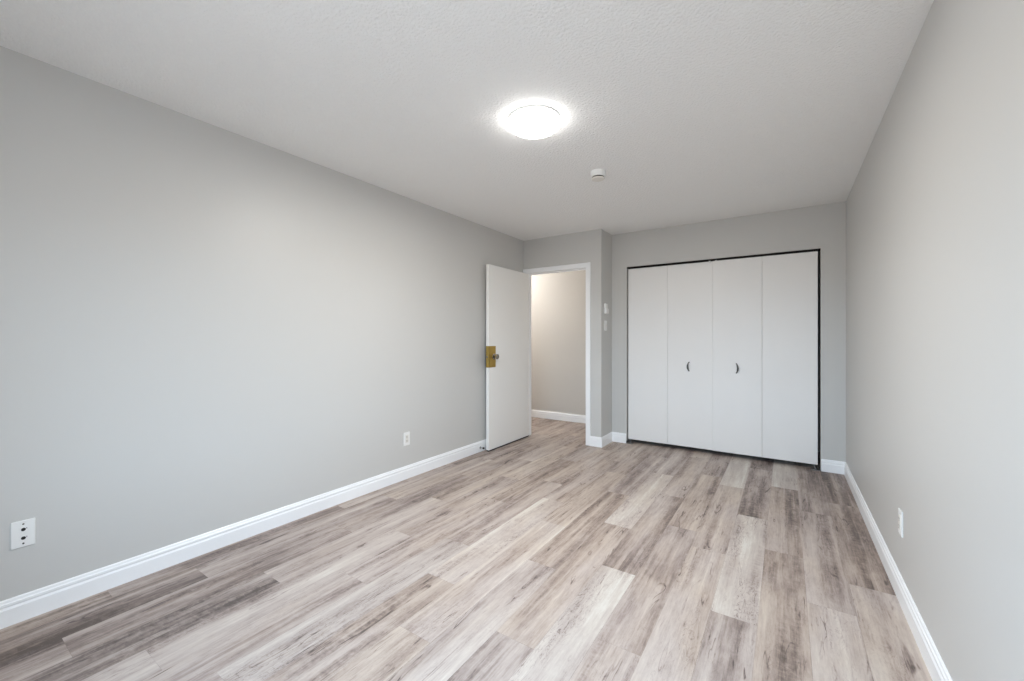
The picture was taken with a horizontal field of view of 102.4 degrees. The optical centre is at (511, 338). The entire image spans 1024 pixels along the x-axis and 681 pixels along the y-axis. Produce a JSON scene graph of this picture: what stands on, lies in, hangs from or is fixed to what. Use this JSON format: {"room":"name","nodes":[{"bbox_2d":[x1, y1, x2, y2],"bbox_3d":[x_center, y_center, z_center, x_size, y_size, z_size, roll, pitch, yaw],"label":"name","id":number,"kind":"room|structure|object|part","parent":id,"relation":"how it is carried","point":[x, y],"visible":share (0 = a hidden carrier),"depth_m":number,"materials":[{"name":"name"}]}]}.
{"room":"empty bedroom","nodes":[
{"label":"empty bedroom","id":0,"kind":"room"},
{"bbox_2d":[0,46,522,600],"bbox_3d":[-1.193,-0.008,3.254,0.110,2.440,4.878,0,0,34],"label":"wall","id":1,"kind":"structure","parent":0,"point":[205,327],"depth_m":2.27,"materials":[{"name":"grey paint"}]},
{"bbox_2d":[11,517,35,549],"bbox_3d":[-2.107,0.840,1.774,0.008,0.115,0.070,0,0,34],"label":"jack plate","id":2,"kind":"object","parent":1,"relation":"attached to","point":[23,533],"visible":1,"depth_m":1.77,"materials":[{"name":"white plastic"}]},
{"bbox_2d":[0,439,485,628],"bbox_3d":[-1.141,1.157,3.220,0.014,0.111,4.658,0,0,34],"label":"baseboard","id":3,"kind":"structure","parent":1,"relation":"attached to","point":[14,610],"depth_m":2.26,"materials":[{"name":"white paint"}]},
{"bbox_2d":[403,431,409,445],"bbox_3d":[-0.912,0.867,3.569,0.009,0.115,0.070,0,0,34],"label":"power outlet","id":4,"kind":"object","parent":1,"relation":"attached to","point":[406,436],"visible":1,"depth_m":3.56,"materials":[{"name":"white plastic"}]},
{"bbox_2d":[0,417,932,680],"bbox_3d":[-0.283,1.242,3.323,5.267,0.060,6.000,0,0,34],"label":"floor","id":5,"kind":"structure","parent":0,"point":[547,554],"depth_m":1.97,"materials":[{"name":"grey laminate"}]},
{"bbox_2d":[0,0,933,240],"bbox_3d":[-0.283,-1.278,3.323,5.267,0.100,6.000,0,0,34],"label":"ceiling","id":6,"kind":"structure","parent":0,"point":[692,111],"depth_m":1.99,"materials":[{"name":"white paint"}]},
{"bbox_2d":[508,105,559,138],"bbox_3d":[0.125,-1.195,2.304,0.291,0.066,0.291,0,0,34],"label":"ceiling light","id":7,"kind":"object","parent":6,"relation":"attached to","point":[528,121],"visible":1,"depth_m":2.23,"materials":[{"name":"white plastic"}]},
{"bbox_2d":[590,169,605,181],"bbox_3d":[0.633,-1.198,3.028,0.112,0.059,0.112,0,0,34],"label":"smoke detector","id":8,"kind":"object","parent":6,"relation":"attached to","point":[597,175],"visible":1,"depth_m":2.99,"materials":[{"name":"white plastic"}]},
{"bbox_2d":[531,270,585,414],"bbox_3d":[0.991,-0.008,5.338,5.157,2.440,1.232,0,0,34],"label":"wall","id":9,"kind":"structure","parent":0,"point":[558,300],"depth_m":6.13,"materials":[{"name":"grey paint"}]},
{"bbox_2d":[531,409,585,422],"bbox_3d":[0.363,1.157,6.356,2.764,0.111,0.014,0,0,34],"label":"baseboard","id":10,"kind":"structure","parent":9,"relation":"attached to","point":[534,413],"depth_m":6.13,"materials":[{"name":"white paint"}]},
{"bbox_2d":[523,229,604,436],"bbox_3d":[0.600,-0.008,4.925,1.025,2.440,0.110,0,0,34],"label":"wall","id":11,"kind":"structure","parent":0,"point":[585,246],"depth_m":4.65,"materials":[{"name":"grey paint"}]},
{"bbox_2d":[523,262,590,445],"bbox_3d":[0.544,0.173,4.954,0.897,2.078,0.125,0,0,34],"label":"door frame","id":12,"kind":"structure","parent":11,"relation":"in","point":[580,266],"depth_m":4.68,"materials":[{"name":"white paint"}]},
{"bbox_2d":[486,264,528,450],"bbox_3d":[-0.035,0.205,4.764,0.153,2.009,0.854,0,0,33],"label":"door","id":13,"kind":"structure","parent":12,"relation":"attached to","point":[507,290],"depth_m":4.69,"materials":[{"name":"white paint"}]},
{"bbox_3d":[0.513,-0.838,4.908,0.895,0.056,0.014,0,0,34],"label":"head casing","id":14,"kind":"part","parent":12,"relation":"part of","materials":[{"name":"white paint"}]},
{"bbox_3d":[0.864,0.174,4.675,0.056,2.076,0.014,0,0,34],"label":"casing","id":15,"kind":"part","parent":12,"relation":"part of","materials":[{"name":"white paint"}]},
{"bbox_2d":[590,436,601,447],"bbox_3d":[0.945,1.157,4.621,0.141,0.111,0.014,0,0,34],"label":"baseboard","id":16,"kind":"structure","parent":11,"relation":"attached to","point":[594,441],"depth_m":4.62,"materials":[{"name":"white paint"}]},
{"bbox_2d":[605,231,611,434],"bbox_3d":[1.292,-0.008,5.139,0.110,2.440,1.012,0,0,34],"label":"wall","id":17,"kind":"structure","parent":0,"point":[608,237],"depth_m":4.78,"materials":[{"name":"grey paint"}]},
{"bbox_2d":[604,303,608,313],"bbox_3d":[1.074,-0.341,4.681,0.034,0.116,0.084,0,0,34],"label":"thermostat","id":18,"kind":"object","parent":17,"relation":"attached to","point":[606,310],"visible":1,"depth_m":4.66,"materials":[{"name":"white plastic"}]},
{"bbox_2d":[601,432,612,446],"bbox_3d":[1.091,1.157,4.726,0.014,0.111,0.350,0,0,34],"label":"baseboard","id":19,"kind":"structure","parent":17,"relation":"attached to","point":[608,438],"depth_m":4.72,"materials":[{"name":"white paint"}]},
{"bbox_2d":[635,251,819,451],"bbox_3d":[2.513,-0.008,4.922,2.163,2.440,0.020,0,0,34],"label":"door frame","id":20,"kind":"structure","parent":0,"point":[818,251],"depth_m":4.40,"materials":[{"name":"black metal"}]},
{"bbox_2d":[612,201,845,467],"bbox_3d":[2.114,-0.008,4.322,2.163,2.440,0.110,0,0,34],"label":"wall","id":21,"kind":"structure","parent":0,"point":[825,225],"depth_m":4.02,"materials":[{"name":"grey paint"}]},
{"bbox_2d":[612,432,625,442],"bbox_3d":[1.251,1.157,4.822,0.173,0.111,0.014,0,0,34],"label":"baseboard","id":22,"kind":"structure","parent":21,"relation":"attached to","point":[617,437],"depth_m":4.81,"materials":[{"name":"white paint"}]},
{"bbox_2d":[626,244,820,266],"bbox_3d":[2.081,-0.849,4.277,1.813,0.036,0.006,0,0,34],"label":"trim","id":23,"kind":"structure","parent":21,"relation":"attached to","point":[818,245],"depth_m":4.19,"materials":[{"name":"black metal"}]},
{"bbox_2d":[627,249,819,268],"bbox_3d":[2.102,-0.823,4.308,1.803,0.015,0.050,0,0,34],"label":"door track","id":24,"kind":"object","parent":21,"relation":"attached to","point":[810,250],"visible":0.98,"depth_m":4.22,"materials":[{"name":"black metal"}]},
{"bbox_2d":[628,261,712,449],"bbox_3d":[1.727,0.186,4.550,0.891,2.025,0.061,0,0,34],"label":"closet door","id":25,"kind":"structure","parent":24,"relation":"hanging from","point":[670,307],"depth_m":4.52,"materials":[{"name":"white paint"}]},
{"bbox_3d":[1.545,0.178,4.683,0.440,1.974,0.028,0,0,34],"label":"door panel","id":26,"kind":"part","parent":25,"relation":"part of","materials":[{"name":"white paint"}]},
{"bbox_3d":[1.916,0.178,4.435,0.449,1.974,0.028,0,0,34],"label":"door panel","id":27,"kind":"part","parent":25,"relation":"part of","materials":[{"name":"white paint"}]},
{"bbox_2d":[713,251,817,467],"bbox_3d":[2.458,0.186,4.047,0.880,2.025,0.061,0,0,34],"label":"closet door","id":28,"kind":"structure","parent":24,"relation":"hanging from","point":[765,308],"depth_m":4.02,"materials":[{"name":"white paint"}]},
{"bbox_3d":[2.280,0.178,4.177,0.439,1.974,0.028,0,0,34],"label":"door panel","id":29,"kind":"part","parent":28,"relation":"part of","materials":[{"name":"white paint"}]},
{"bbox_3d":[2.647,0.178,3.933,0.439,1.974,0.028,0,0,34],"label":"door panel","id":30,"kind":"part","parent":28,"relation":"part of","materials":[{"name":"white paint"}]},
{"bbox_2d":[821,459,844,473],"bbox_3d":[2.906,1.157,3.721,0.177,0.111,0.014,0,0,34],"label":"baseboard","id":31,"kind":"structure","parent":21,"relation":"attached to","point":[831,466],"depth_m":3.72,"materials":[{"name":"white paint"}]},
{"bbox_2d":[846,0,1023,680],"bbox_3d":[1.833,-0.008,1.849,0.110,2.440,5.890,0,0,34],"label":"wall","id":32,"kind":"structure","parent":0,"point":[935,200],"depth_m":1.36,"materials":[{"name":"grey paint"}]},
{"bbox_2d":[844,462,952,680],"bbox_3d":[1.595,1.157,1.602,0.014,0.111,4.994,0,0,34],"label":"baseboard","id":33,"kind":"structure","parent":32,"relation":"attached to","point":[935,665],"depth_m":1.82,"materials":[{"name":"white paint"}]},
{"bbox_2d":[898,508,902,537],"bbox_3d":[1.805,0.854,1.915,0.009,0.115,0.070,0,0,34],"label":"power outlet","id":34,"kind":"object","parent":32,"relation":"attached to","point":[900,513],"visible":1,"depth_m":1.90,"materials":[{"name":"white plastic"}]},
{"bbox_2d":[898,514,900,530],"bbox_3d":[1.804,0.854,1.916,0.004,0.067,0.033,0,0,34],"label":"receptacle","id":35,"kind":"object","parent":34,"relation":"attached to","point":[899,515],"depth_m":1.91,"materials":[{"name":"white plastic"}]}
]}

